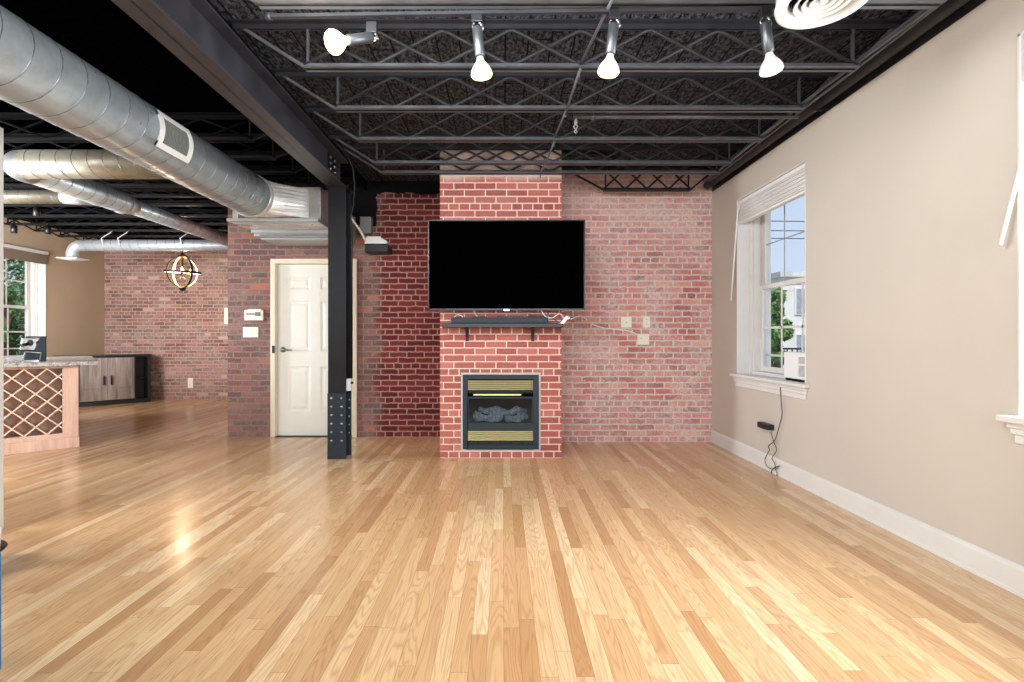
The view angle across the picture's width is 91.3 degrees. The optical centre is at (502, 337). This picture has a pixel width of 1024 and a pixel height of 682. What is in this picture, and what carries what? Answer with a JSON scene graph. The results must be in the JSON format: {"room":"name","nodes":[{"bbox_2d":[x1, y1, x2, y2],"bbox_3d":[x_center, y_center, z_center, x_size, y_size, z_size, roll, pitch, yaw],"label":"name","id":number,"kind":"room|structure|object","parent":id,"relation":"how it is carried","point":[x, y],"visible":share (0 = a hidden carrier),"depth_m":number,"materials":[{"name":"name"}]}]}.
{"room":"loft living room","nodes":[
{"label":"loft living room","id":0,"kind":"room"},
{"bbox_2d":[0,127,3,528],"bbox_3d":[-3.697,-0.060,3.060,1.206,2.480,0.080,0,0,0],"label":"wall partition","id":1,"kind":"structure","parent":0,"point":[1,129],"depth_m":3.09,"materials":[{"name":"white paint"}]},
{"bbox_2d":[4,218,104,356],"bbox_3d":[-7.820,-0.345,3.350,0.340,3.050,13.100,0,0,0],"label":"wall","id":2,"kind":"structure","parent":0,"point":[75,290],"depth_m":8.84,"materials":[{"name":"beige paint"}]},
{"bbox_2d":[4,247,45,356],"bbox_3d":[-7.788,-0.456,7.785,0.387,1.882,1.280,0,0,0],"label":"window","id":3,"kind":"structure","parent":2,"relation":"in","point":[35,273],"depth_m":8.33,"materials":[{"name":"white paint"}]},
{"bbox_2d":[4,244,48,263],"bbox_3d":[-7.638,-1.335,7.785,0.065,0.210,1.170,0,0,0],"label":"fabric shade","id":4,"kind":"object","parent":3,"relation":"attached to","point":[17,254],"visible":1,"depth_m":7.97,"materials":[{"name":"beige fabric"}]},
{"bbox_2d":[105,251,227,398],"bbox_3d":[-5.315,-0.345,9.750,4.670,3.050,0.300,0,0,0],"label":"wall","id":5,"kind":"structure","parent":0,"point":[185,333],"depth_m":9.60,"materials":[{"name":"red brick"}]},
{"bbox_2d":[188,378,192,387],"bbox_3d":[-5.998,0.864,9.594,0.100,0.192,0.014,0,0,0],"label":"power outlet","id":6,"kind":"object","parent":5,"relation":"attached to","point":[190,380],"visible":1,"depth_m":9.59,"materials":[{"name":"beige plastic"}]},
{"bbox_2d":[224,308,227,323],"bbox_3d":[-5.285,-0.422,9.589,0.125,0.307,0.023,0,0,0],"label":"wall plate","id":7,"kind":"object","parent":5,"relation":"attached to","point":[225,309],"visible":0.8,"depth_m":9.59,"materials":[{"name":"beige plastic"}]},
{"bbox_2d":[228,181,439,436],"bbox_3d":[-1.940,-0.345,6.110,2.680,3.050,0.300,0,0,0],"label":"wall","id":8,"kind":"structure","parent":0,"point":[398,337],"depth_m":5.96,"materials":[{"name":"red brick"}]},
{"bbox_2d":[243,327,258,336],"bbox_3d":[-3.004,-0.070,5.954,0.181,0.123,0.015,0,0,0],"label":"light switch","id":9,"kind":"object","parent":8,"relation":"attached to","point":[247,331],"visible":1,"depth_m":5.95,"materials":[{"name":"beige plastic"}]},
{"bbox_2d":[245,309,263,319],"bbox_3d":[-2.958,-0.276,5.942,0.219,0.135,0.037,0,0,0],"label":"thermostat","id":10,"kind":"object","parent":8,"relation":"attached to","point":[250,314],"visible":1,"depth_m":5.93,"materials":[{"name":"beige plastic"}]},
{"bbox_2d":[270,259,356,436],"bbox_3d":[-2.252,0.118,6.024,1.026,2.125,0.173,0,0,0],"label":"door","id":11,"kind":"structure","parent":8,"relation":"in","point":[298,287],"depth_m":6.00,"materials":[{"name":"beige paint"}]},
{"bbox_2d":[360,217,372,234],"bbox_3d":[-1.615,-1.326,5.915,0.131,0.197,0.091,0,0,0],"label":"junction box","id":12,"kind":"object","parent":8,"relation":"attached to","point":[366,223],"visible":0.9,"depth_m":5.87,"materials":[{"name":"grey metal"}]},
{"bbox_2d":[364,236,391,254],"bbox_3d":[-1.458,-1.079,5.851,0.276,0.184,0.221,0,0,0],"label":"emergency light","id":13,"kind":"object","parent":8,"relation":"attached to","point":[374,245],"visible":1,"depth_m":5.75,"materials":[{"name":"black plastic"}]},
{"bbox_2d":[352,218,365,239],"bbox_3d":[-1.640,-1.236,5.668,0.034,0.234,0.204,0,0,40],"label":"cable","id":14,"kind":"object","parent":13,"relation":"attached to","point":[353,221],"visible":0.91,"depth_m":5.67,"materials":[{"name":"beige plastic"}]},
{"bbox_2d":[0,0,919,238],"bbox_3d":[-2.639,-1.945,3.250,10.621,0.150,13.300,0,0,0],"label":"ceiling","id":15,"kind":"structure","parent":0,"point":[511,47],"depth_m":3.62,"materials":[{"name":"black metal"}]},
{"bbox_2d":[4,188,224,206],"bbox_3d":[-5.465,-1.759,6.250,4.370,0.218,0.100,0,0,0],"label":"joist","id":16,"kind":"object","parent":15,"relation":"attached to","point":[143,190],"visible":0.33,"depth_m":6.24,"materials":[{"name":"black paint"}]},
{"bbox_2d":[33,207,40,216],"bbox_3d":[-5.890,-1.622,6.320,0.072,0.160,0.072,0,0,0],"label":"spotlight","id":17,"kind":"object","parent":16,"relation":"attached to","point":[36,211],"visible":0.77,"depth_m":6.30,"materials":[{"name":"black metal"}]},
{"bbox_2d":[4,209,227,225],"bbox_3d":[-5.465,-1.759,7.300,4.370,0.218,0.100,0,0,0],"label":"joist","id":18,"kind":"object","parent":15,"relation":"attached to","point":[8,211],"visible":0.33,"depth_m":7.29,"materials":[{"name":"black paint"}]},
{"bbox_2d":[45,223,50,234],"bbox_3d":[-6.552,-1.578,7.200,0.072,0.160,0.072,0,0,0],"label":"spotlight","id":19,"kind":"object","parent":18,"relation":"hanging from","point":[47,228],"visible":1,"depth_m":7.18,"materials":[{"name":"black metal"}]},
{"bbox_2d":[4,200,227,217],"bbox_3d":[-5.465,-1.759,6.820,4.370,0.218,0.100,0,0,0],"label":"joist","id":20,"kind":"object","parent":15,"relation":"attached to","point":[10,215],"visible":0.3,"depth_m":6.81,"materials":[{"name":"black paint"}]},
{"bbox_2d":[10,221,17,233],"bbox_3d":[-6.748,-1.529,6.900,0.072,0.160,0.072,0,0,0],"label":"spotlight","id":21,"kind":"object","parent":20,"relation":"hanging from","point":[13,228],"visible":1,"depth_m":6.88,"materials":[{"name":"black metal"}]},
{"bbox_2d":[9,218,227,231],"bbox_3d":[-5.465,-1.759,7.750,4.370,0.218,0.100,0,0,0],"label":"joist","id":22,"kind":"object","parent":15,"relation":"attached to","point":[40,229],"visible":0.43,"depth_m":7.74,"materials":[{"name":"black paint"}]},
{"bbox_2d":[56,230,227,260],"bbox_3d":[-5.049,-1.445,7.720,3.502,0.480,0.240,0,0,0],"label":"duct","id":23,"kind":"object","parent":22,"relation":"hanging from","point":[74,249],"visible":0.61,"depth_m":7.65,"materials":[{"name":"metal"}]},
{"bbox_2d":[56,257,88,260],"bbox_3d":[-6.640,-1.218,7.720,0.320,0.025,0.240,0,0,0],"label":"diffuser","id":24,"kind":"object","parent":23,"relation":"attached to","point":[65,258],"depth_m":7.65,"materials":[{"name":"white metal"}]},
{"bbox_2d":[64,232,200,239],"bbox_3d":[-5.465,-1.759,8.620,4.370,0.218,0.100,0,0,0],"label":"joist","id":25,"kind":"object","parent":15,"relation":"attached to","point":[64,232],"visible":0.03,"depth_m":8.61,"materials":[{"name":"black paint"}]},
{"bbox_2d":[39,226,227,236],"bbox_3d":[-5.465,-1.759,8.170,4.370,0.218,0.100,0,0,0],"label":"joist","id":26,"kind":"object","parent":15,"relation":"attached to","point":[63,234],"visible":0.27,"depth_m":8.16,"materials":[{"name":"black paint"}]},
{"bbox_2d":[0,112,266,142],"bbox_3d":[-4.645,-1.759,4.190,6.010,0.218,0.100,0,0,0],"label":"joist","id":27,"kind":"object","parent":15,"relation":"attached to","point":[194,116],"visible":0.46,"depth_m":4.18,"materials":[{"name":"black paint"}]},
{"bbox_2d":[78,234,202,239],"bbox_3d":[-5.465,-1.759,9.050,4.370,0.218,0.100,0,0,0],"label":"joist","id":28,"kind":"object","parent":15,"relation":"attached to","point":[78,234],"visible":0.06,"depth_m":9.04,"materials":[{"name":"black paint"}]},
{"bbox_2d":[4,133,288,159],"bbox_3d":[-4.645,-1.759,4.610,6.010,0.218,0.100,0,0,0],"label":"joist","id":29,"kind":"object","parent":15,"relation":"attached to","point":[236,156],"visible":0.25,"depth_m":4.60,"materials":[{"name":"black paint"}]},
{"bbox_2d":[0,5,308,217],"bbox_3d":[-2.340,-1.407,1.300,0.720,0.457,7.600,0,0,0],"label":"spiral duct","id":30,"kind":"object","parent":29,"relation":"hanging from","point":[39,76],"visible":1,"depth_m":3.01,"materials":[{"name":"metal"}]},
{"bbox_2d":[4,149,166,183],"bbox_3d":[-3.393,-1.498,4.136,1.505,0.372,0.268,0,0,0],"label":"duct","id":31,"kind":"object","parent":30,"relation":"attached to","point":[29,166],"visible":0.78,"depth_m":4.03,"materials":[{"name":"metal"}]},
{"bbox_2d":[33,179,227,245],"bbox_3d":[-4.030,-1.430,5.945,0.236,0.236,3.350,0,0,0],"label":"duct","id":32,"kind":"object","parent":31,"relation":"attached to","point":[92,192],"visible":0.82,"depth_m":5.20,"materials":[{"name":"metal"}]},
{"bbox_2d":[4,190,94,205],"bbox_3d":[-5.016,-1.430,5.070,1.773,0.175,0.176,0,0,0],"label":"duct","id":33,"kind":"object","parent":32,"relation":"attached to","point":[10,196],"visible":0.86,"depth_m":5.01,"materials":[{"name":"metal"}]},
{"bbox_2d":[154,109,193,163],"bbox_3d":[-2.271,-1.387,3.460,0.050,0.246,0.340,0,0,0],"label":"grille","id":34,"kind":"object","parent":30,"relation":"attached to","point":[172,140],"depth_m":3.44,"materials":[{"name":"grey metal"}]},
{"bbox_2d":[227,187,354,245],"bbox_3d":[-2.260,-1.311,5.465,1.040,0.458,0.870,0,0,0],"label":"air plenum","id":35,"kind":"object","parent":30,"relation":"attached to","point":[313,230],"visible":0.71,"depth_m":5.25,"materials":[{"name":"metal"}]},
{"bbox_2d":[251,215,354,245],"bbox_3d":[-2.230,-1.251,5.650,0.980,0.338,0.500,0,0,0],"label":"air duct","id":36,"kind":"object","parent":35,"relation":"on","point":[278,237],"depth_m":5.50,"materials":[{"name":"metal"}]},
{"bbox_2d":[98,239,206,239],"bbox_3d":[-5.465,-1.759,9.470,4.370,0.218,0.100,0,0,0],"label":"joist","id":37,"kind":"object","parent":15,"relation":"attached to","point":[98,239],"visible":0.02,"depth_m":9.45,"materials":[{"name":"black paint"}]},
{"bbox_2d":[4,150,305,174],"bbox_3d":[-4.645,-1.759,5.030,6.010,0.218,0.100,0,0,0],"label":"joist","id":38,"kind":"object","parent":15,"relation":"attached to","point":[227,152],"visible":0.11,"depth_m":5.02,"materials":[{"name":"black paint"}]},
{"bbox_2d":[4,165,346,187],"bbox_3d":[-4.645,-1.759,5.450,6.010,0.218,0.100,0,0,0],"label":"joist","id":39,"kind":"object","parent":15,"relation":"attached to","point":[250,167],"visible":0.2,"depth_m":5.44,"materials":[{"name":"black paint"}]},
{"bbox_2d":[4,177,356,197],"bbox_3d":[-4.645,-1.759,5.850,6.010,0.218,0.100,0,0,0],"label":"joist","id":40,"kind":"object","parent":15,"relation":"attached to","point":[272,179],"visible":0.3,"depth_m":5.84,"materials":[{"name":"black paint"}]},
{"bbox_2d":[163,233,200,290],"bbox_3d":[-5.320,-1.325,8.300,0.539,1.089,0.539,0,0,0],"label":"orb chandelier","id":41,"kind":"object","parent":15,"relation":"hanging from","point":[173,271],"visible":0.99,"depth_m":8.25,"materials":[{"name":"beige wood"}]},
{"bbox_2d":[265,6,775,20],"bbox_3d":[0.127,-1.585,2.431,2.586,0.037,0.038,0,0,2],"label":"track","id":42,"kind":"object","parent":15,"relation":"attached to","point":[269,16],"visible":0.91,"depth_m":2.43,"materials":[{"name":"metal"}]},
{"bbox_2d":[324,21,378,54],"bbox_3d":[-0.726,-1.432,2.387,0.107,0.223,0.259,0,0,40],"label":"lamp","id":43,"kind":"object","parent":42,"relation":"attached to","point":[335,42],"visible":1,"depth_m":2.35,"materials":[{"name":"grey metal"}]},
{"bbox_2d":[471,14,492,80],"bbox_3d":[-0.105,-1.439,2.477,0.107,0.317,0.107,0,0,0],"label":"lamp","id":44,"kind":"object","parent":42,"relation":"attached to","point":[481,71],"visible":0.98,"depth_m":2.44,"materials":[{"name":"grey metal"}]},
{"bbox_2d":[597,7,620,78],"bbox_3d":[0.520,-1.441,2.457,0.112,0.317,0.107,0,0,0],"label":"lamp","id":45,"kind":"object","parent":42,"relation":"attached to","point":[609,68],"visible":1,"depth_m":2.42,"materials":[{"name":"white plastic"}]},
{"bbox_2d":[758,5,783,76],"bbox_3d":[1.300,-1.439,2.441,0.126,0.315,0.109,0,0,0],"label":"lamp","id":46,"kind":"object","parent":42,"relation":"attached to","point":[771,65],"visible":0.98,"depth_m":2.40,"materials":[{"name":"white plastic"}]},
{"bbox_2d":[338,144,746,174],"bbox_3d":[0.386,-1.734,4.870,3.971,0.268,0.100,0,0,0],"label":"joist","id":47,"kind":"object","parent":15,"relation":"attached to","point":[421,147],"visible":0.84,"depth_m":4.86,"materials":[{"name":"grey paint"}]},
{"bbox_2d":[303,105,786,142],"bbox_3d":[0.386,-1.734,4.060,3.971,0.268,0.100,0,0,0],"label":"joist","id":48,"kind":"object","parent":15,"relation":"attached to","point":[316,109],"visible":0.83,"depth_m":4.05,"materials":[{"name":"grey paint"}]},
{"bbox_2d":[540,0,613,178],"bbox_3d":[0.431,-1.615,3.587,0.042,0.100,2.641,0,0,-3],"label":"rod","id":49,"kind":"object","parent":48,"relation":"attached to","point":[611,1],"visible":0.88,"depth_m":3.03,"materials":[{"name":"grey paint"}]},
{"bbox_2d":[272,68,839,112],"bbox_3d":[0.386,-1.734,3.515,3.971,0.268,0.100,0,0,0],"label":"joist","id":50,"kind":"object","parent":15,"relation":"attached to","point":[286,73],"visible":0.97,"depth_m":3.50,"materials":[{"name":"grey paint"}]},
{"bbox_2d":[229,19,907,71],"bbox_3d":[0.386,-1.734,2.975,3.971,0.268,0.100,0,0,0],"label":"joist","id":51,"kind":"object","parent":15,"relation":"attached to","point":[582,26],"visible":0.86,"depth_m":2.96,"materials":[{"name":"grey paint"}]},
{"bbox_2d":[561,151,620,166],"bbox_3d":[0.831,-1.800,5.013,0.776,0.125,0.116,0,0,-9],"label":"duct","id":52,"kind":"object","parent":15,"relation":"attached to","point":[574,154],"visible":0.4,"depth_m":4.97,"materials":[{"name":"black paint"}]},
{"bbox_2d":[250,0,945,8],"bbox_3d":[0.386,-1.734,2.400,3.971,0.268,0.100,0,0,0],"label":"joist","id":53,"kind":"object","parent":15,"relation":"attached to","point":[263,4],"visible":0.92,"depth_m":2.41,"materials":[{"name":"paint"}]},
{"bbox_2d":[561,165,722,191],"bbox_3d":[1.486,-1.732,5.420,1.771,0.273,0.100,0,0,0],"label":"joist","id":54,"kind":"object","parent":15,"relation":"attached to","point":[565,167],"visible":0.84,"depth_m":5.41,"materials":[{"name":"black metal"}]},
{"bbox_2d":[774,0,867,29],"bbox_3d":[1.375,-1.655,2.150,0.368,0.440,0.368,0,0,0],"label":"ceiling vent","id":55,"kind":"object","parent":15,"relation":"in","point":[789,14],"visible":1,"depth_m":2.22,"materials":[{"name":"white metal"}]},
{"bbox_2d":[440,150,560,457],"bbox_3d":[-0.022,-0.345,5.445,1.195,3.050,1.056,0,0,0],"label":"wall","id":56,"kind":"structure","parent":0,"point":[462,197],"depth_m":4.92,"materials":[{"name":"red brick"}]},
{"bbox_2d":[461,373,540,450],"bbox_3d":[-0.021,0.726,4.918,0.783,0.769,0.007,0,0,0],"label":"trim","id":57,"kind":"structure","parent":56,"relation":"attached to","point":[462,374],"depth_m":4.91,"materials":[{"name":"metal"}]},
{"bbox_2d":[463,375,538,449],"bbox_3d":[-0.021,0.726,5.096,0.745,0.737,0.442,0,0,0],"label":"fireplace insert","id":58,"kind":"object","parent":56,"relation":"in","point":[507,392],"visible":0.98,"depth_m":4.90,"materials":[{"name":"metal"}]},
{"bbox_2d":[473,410,502,421],"bbox_3d":[-0.150,0.791,5.029,0.302,0.123,0.098,0,0,3],"label":"log","id":59,"kind":"object","parent":58,"relation":"in","point":[477,416],"visible":0.94,"depth_m":5.00,"materials":[{"name":"grey ceramic"}]},
{"bbox_2d":[478,406,506,414],"bbox_3d":[-0.101,0.737,5.097,0.305,0.093,0.089,0,0,0],"label":"log","id":60,"kind":"object","parent":59,"relation":"on","point":[491,410],"visible":0.8,"depth_m":5.07,"materials":[{"name":"grey ceramic"}]},
{"bbox_2d":[506,406,526,413],"bbox_3d":[0.136,0.741,5.093,0.220,0.103,0.082,0,0,-7],"label":"log","id":61,"kind":"object","parent":60,"relation":"on","point":[517,409],"visible":0.69,"depth_m":5.07,"materials":[{"name":"grey ceramic"}]},
{"bbox_2d":[494,410,515,418],"bbox_3d":[0.018,0.768,5.002,0.217,0.094,0.055,0,0,-7],"label":"log","id":62,"kind":"object","parent":59,"relation":"on","point":[512,412],"visible":1,"depth_m":4.99,"materials":[{"name":"grey ceramic"}]},
{"bbox_2d":[467,390,532,395],"bbox_3d":[-0.025,0.550,4.921,0.646,0.067,0.092,0,0,0],"label":"hood","id":63,"kind":"object","parent":58,"relation":"attached to","point":[469,392],"depth_m":4.89,"materials":[{"name":"black metal"}]},
{"bbox_2d":[505,412,527,421],"bbox_3d":[0.134,0.797,5.024,0.234,0.106,0.100,0,0,0],"label":"log","id":64,"kind":"object","parent":58,"relation":"in","point":[520,416],"visible":0.94,"depth_m":5.00,"materials":[{"name":"grey ceramic"}]},
{"bbox_2d":[442,315,569,340],"bbox_3d":[0.022,-0.091,4.804,1.234,0.243,0.227,0,0,0],"label":"wall shelf","id":65,"kind":"object","parent":56,"relation":"attached to","point":[466,326],"depth_m":4.70,"materials":[{"name":"black wood"}]},
{"bbox_2d":[451,317,547,322],"bbox_3d":[-0.032,-0.167,4.758,0.920,0.058,0.085,0,0,0],"label":"bar","id":66,"kind":"object","parent":65,"relation":"on","point":[454,319],"visible":0.84,"depth_m":4.71,"materials":[{"name":"grey metal"}]},
{"bbox_2d":[428,220,584,310],"bbox_3d":[0.033,-0.691,4.832,1.495,0.867,0.171,0,0,0],"label":"television","id":67,"kind":"object","parent":56,"relation":"attached to","point":[506,265],"visible":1,"depth_m":4.75,"materials":[{"name":"black glass"}]},
{"bbox_2d":[0,399,1023,681],"bbox_3d":[-2.639,1.240,3.250,10.621,0.120,13.300,0,0,0],"label":"floor","id":68,"kind":"structure","parent":0,"point":[165,545],"depth_m":2.48,"materials":[{"name":"brown wood"}]},
{"bbox_2d":[0,552,0,669],"bbox_3d":[-2.086,0.775,1.427,0.668,0.790,0.655,0,0,0],"label":"armchair","id":69,"kind":"object","parent":68,"relation":"on","point":[0,552],"visible":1,"depth_m":1.75,"materials":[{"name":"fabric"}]},
{"bbox_2d":[0,540,7,551],"bbox_3d":[-2.700,1.125,2.500,0.320,0.111,0.320,0,0,0],"label":"side table","id":70,"kind":"object","parent":68,"relation":"on","point":[3,544],"visible":0.95,"depth_m":2.58,"materials":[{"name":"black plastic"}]},
{"bbox_2d":[4,356,97,454],"bbox_3d":[-5.785,0.717,5.685,1.765,0.927,2.135,0,0,-41],"label":"kitchen island","id":71,"kind":"object","parent":68,"relation":"on","point":[41,398],"visible":0.95,"depth_m":5.29,"materials":[{"name":"brown wood"}]},
{"bbox_2d":[4,356,97,367],"bbox_3d":[-5.785,0.274,5.685,1.765,0.042,2.135,0,0,-41],"label":"island countertop","id":72,"kind":"structure","parent":71,"relation":"on","point":[61,360],"depth_m":5.38,"materials":[{"name":"stone"}]},
{"bbox_2d":[20,336,46,360],"bbox_3d":[-5.170,0.117,5.506,0.212,0.272,0.272,0,0,-41],"label":"espresso machine","id":73,"kind":"object","parent":72,"relation":"on","point":[34,347],"visible":0.98,"depth_m":5.49,"materials":[{"name":"metal"}]},
{"bbox_2d":[22,351,40,360],"bbox_3d":[-5.179,0.199,5.498,0.159,0.109,0.176,0,0,-41],"label":"drip tray","id":74,"kind":"object","parent":73,"relation":"on","point":[28,355],"depth_m":5.50,"materials":[{"name":"silver metal"}]},
{"bbox_2d":[52,354,151,406],"bbox_3d":[-7.068,0.738,8.873,0.350,0.885,1.350,0,0,42],"label":"sideboard","id":75,"kind":"object","parent":68,"relation":"on","point":[116,378],"visible":0.78,"depth_m":8.88,"materials":[{"name":"brown wood"}]},
{"bbox_2d":[326,186,352,458],"bbox_3d":[-1.619,-0.149,4.963,0.216,2.658,0.223,0,0,0],"label":"steel column","id":76,"kind":"structure","parent":68,"relation":"on","point":[339,400],"depth_m":4.88,"materials":[{"name":"metal"}]},
{"bbox_2d":[111,0,366,189],"bbox_3d":[-1.632,-1.675,1.430,0.176,0.390,9.060,0,0,0],"label":"steel beam","id":77,"kind":"structure","parent":76,"relation":"on","point":[195,32],"depth_m":3.04,"materials":[{"name":"black metal"}]},
{"bbox_2d":[327,133,761,164],"bbox_3d":[0.386,-1.734,4.600,3.971,0.268,0.100,0,0,0],"label":"joist","id":78,"kind":"object","parent":77,"relation":"attached to","point":[337,136],"visible":0.64,"depth_m":4.59,"materials":[{"name":"grey paint"}]},
{"bbox_2d":[703,0,946,181],"bbox_3d":[2.134,-1.656,1.651,0.111,0.076,7.302,0,0,0],"label":"beam","id":79,"kind":"structure","parent":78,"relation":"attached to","point":[921,14],"depth_m":2.98,"materials":[{"name":"black metal"}]},
{"bbox_2d":[573,113,798,133],"bbox_3d":[1.342,-1.577,3.680,1.656,0.154,0.048,0,0,0],"label":"pipe","id":80,"kind":"object","parent":79,"relation":"attached to","point":[592,116],"visible":0.99,"depth_m":3.67,"materials":[{"name":"black metal"}]},
{"bbox_2d":[334,142,354,377],"bbox_3d":[-1.601,-0.840,4.844,0.101,2.480,0.407,0,0,39],"label":"conduit","id":81,"kind":"object","parent":76,"relation":"attached to","point":[337,144],"visible":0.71,"depth_m":4.99,"materials":[{"name":"black metal"}]},
{"bbox_2d":[346,378,352,390],"bbox_3d":[-1.529,0.465,4.992,0.078,0.120,0.075,0,0,0],"label":"outlet box","id":82,"kind":"object","parent":76,"relation":"attached to","point":[349,381],"visible":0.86,"depth_m":4.96,"materials":[{"name":"white plastic"}]},
{"bbox_2d":[561,175,711,441],"bbox_3d":[1.513,-0.345,5.823,1.916,3.050,0.300,0,0,0],"label":"wall","id":83,"kind":"structure","parent":0,"point":[647,253],"depth_m":5.67,"materials":[{"name":"brick"}]},
{"bbox_2d":[571,316,639,338],"bbox_3d":[0.963,-0.111,5.410,1.206,0.250,0.435,0,0,-42],"label":"cable","id":84,"kind":"object","parent":83,"relation":"attached to","point":[576,316],"visible":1,"depth_m":5.66,"materials":[{"name":"white plastic"}]},
{"bbox_2d":[621,317,631,326],"bbox_3d":[1.397,-0.179,5.665,0.119,0.119,0.019,0,0,0],"label":"wall plate","id":85,"kind":"object","parent":83,"relation":"attached to","point":[625,321],"visible":1,"depth_m":5.66,"materials":[{"name":"beige plastic"}]},
{"bbox_2d":[637,334,648,344],"bbox_3d":[1.590,0.016,5.665,0.134,0.122,0.019,0,0,0],"label":"wall plate","id":86,"kind":"object","parent":83,"relation":"attached to","point":[644,338],"visible":1,"depth_m":5.66,"materials":[{"name":"beige plastic"}]},
{"bbox_2d":[643,316,649,326],"bbox_3d":[1.626,-0.181,5.665,0.075,0.125,0.019,0,0,0],"label":"wall plate","id":87,"kind":"object","parent":83,"relation":"attached to","point":[646,319],"visible":1,"depth_m":5.66,"materials":[{"name":"beige plastic"}]},
{"bbox_2d":[712,0,986,191],"bbox_3d":[2.542,-1.762,1.387,0.339,0.215,9.173,0,0,0],"label":"beam","id":88,"kind":"structure","parent":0,"point":[971,5],"depth_m":3.23,"materials":[{"name":"metal"}]},
{"bbox_2d":[703,0,969,188],"bbox_3d":[2.297,-1.697,1.800,0.155,0.116,7.600,0,0,0],"label":"pipe","id":89,"kind":"object","parent":88,"relation":"attached to","point":[947,8],"visible":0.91,"depth_m":3.22,"materials":[{"name":"metal"}]},
{"bbox_2d":[712,0,1023,565],"bbox_3d":[2.541,-0.237,1.387,0.340,2.835,9.173,0,0,0],"label":"wall","id":90,"kind":"structure","parent":0,"point":[912,291],"depth_m":2.91,"materials":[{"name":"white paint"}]},
{"bbox_2d":[757,422,773,429],"bbox_3d":[2.337,0.783,4.453,0.061,0.049,0.176,0,0,0],"label":"power adapter","id":91,"kind":"object","parent":90,"relation":"attached to","point":[763,425],"visible":1,"depth_m":4.41,"materials":[{"name":"black plastic"}]},
{"bbox_2d":[771,432,776,475],"bbox_3d":[2.341,1.017,4.319,0.007,0.394,0.103,0,0,0],"label":"cable","id":92,"kind":"object","parent":91,"relation":"hanging from","point":[771,432],"visible":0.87,"depth_m":4.31,"materials":[{"name":"black plastic"}]},
{"bbox_2d":[729,159,809,399],"bbox_3d":[2.510,-0.456,4.489,0.387,1.882,1.264,0,0,0],"label":"window","id":93,"kind":"structure","parent":90,"relation":"in","point":[755,371],"depth_m":5.02,"materials":[{"name":"white paint"}]},
{"bbox_2d":[730,163,804,300],"bbox_3d":[2.377,-0.880,4.520,0.118,1.002,1.176,0,0,0],"label":"window blind","id":94,"kind":"object","parent":93,"relation":"attached to","point":[789,187],"visible":0.84,"depth_m":4.44,"materials":[{"name":"white plastic"}]},
{"bbox_2d":[765,387,782,468],"bbox_3d":[2.348,0.751,4.326,0.031,0.786,0.272,0,0,0],"label":"cable","id":95,"kind":"object","parent":93,"relation":"hanging from","point":[780,387],"visible":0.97,"depth_m":4.26,"materials":[{"name":"black plastic"}]},
{"bbox_2d":[784,352,804,381],"bbox_3d":[2.442,0.238,4.105,0.086,0.240,0.350,0,0,0],"label":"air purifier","id":96,"kind":"object","parent":93,"relation":"on","point":[794,362],"visible":0.64,"depth_m":4.12,"materials":[{"name":"white plastic"}]},
{"bbox_2d":[710,430,1023,598],"bbox_3d":[2.363,1.110,1.236,0.018,0.140,8.873,0,0,0],"label":"baseboard","id":97,"kind":"structure","parent":90,"relation":"attached to","point":[1004,573],"depth_m":2.97,"materials":[{"name":"white paint"}]},
{"bbox_2d":[996,31,1023,444],"bbox_3d":[2.510,-0.456,1.725,0.387,1.882,1.260,0,0,0],"label":"window","id":98,"kind":"structure","parent":90,"relation":"in","point":[1015,423],"depth_m":2.29,"materials":[{"name":"white paint"}]},
{"bbox_2d":[998,104,1023,244],"bbox_3d":[2.377,-0.907,1.759,0.118,0.948,1.178,0,0,0],"label":"window blind","id":99,"kind":"object","parent":98,"relation":"attached to","point":[1021,163],"visible":1,"depth_m":2.29,"materials":[{"name":"white plastic"}]},
{"label":"outside","id":100,"kind":"structure","parent":0,"visible":0},
{"bbox_3d":[0.000,2.430,20.000,120.000,0.100,120.000,0,0,0],"label":"ground","id":101,"kind":"structure","parent":100,"visible":0},
{"bbox_2d":[4,258,24,355],"bbox_3d":[-14.034,-0.556,14.556,4.521,5.876,5.247,0,0,-27],"label":"leafy tree","id":102,"kind":"object","parent":101,"relation":"on","point":[18,326],"visible":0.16,"depth_m":13.92,"materials":[{"name":"green plant"}]},
{"bbox_2d":[771,287,794,367],"bbox_3d":[7.154,0.526,13.226,0.984,3.712,1.185,0,0,22],"label":"leafy tree","id":103,"kind":"object","parent":101,"relation":"on","point":[788,333],"visible":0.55,"depth_m":12.96,"materials":[{"name":"green plant"}]},
{"bbox_2d":[771,271,804,366],"bbox_3d":[18.700,-0.395,29.000,11.000,5.550,10.400,0,0,0],"label":"building","id":104,"kind":"structure","parent":101,"relation":"on","point":[792,305],"depth_m":24.00,"materials":[{"name":"grey paint"}]},
{"bbox_2d":[783,348,804,367],"bbox_3d":[9.750,1.330,14.225,8.500,2.100,0.250,0,0,0],"label":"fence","id":105,"kind":"structure","parent":101,"relation":"on","point":[787,349],"depth_m":14.20,"materials":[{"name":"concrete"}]},
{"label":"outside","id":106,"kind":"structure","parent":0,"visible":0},
{"bbox_2d":[771,230,804,230],"bbox_3d":[13.000,-3.515,16.100,18.001,0.174,0.028,0,0,0],"label":"power line","id":107,"kind":"object","parent":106,"point":[771,230],"visible":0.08,"depth_m":16.09,"materials":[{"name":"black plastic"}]},
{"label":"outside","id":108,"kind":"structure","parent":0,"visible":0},
{"bbox_2d":[771,221,804,221],"bbox_3d":[13.000,-3.845,16.200,18.001,0.174,0.028,0,0,0],"label":"power line","id":109,"kind":"object","parent":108,"point":[771,221],"visible":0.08,"depth_m":16.19,"materials":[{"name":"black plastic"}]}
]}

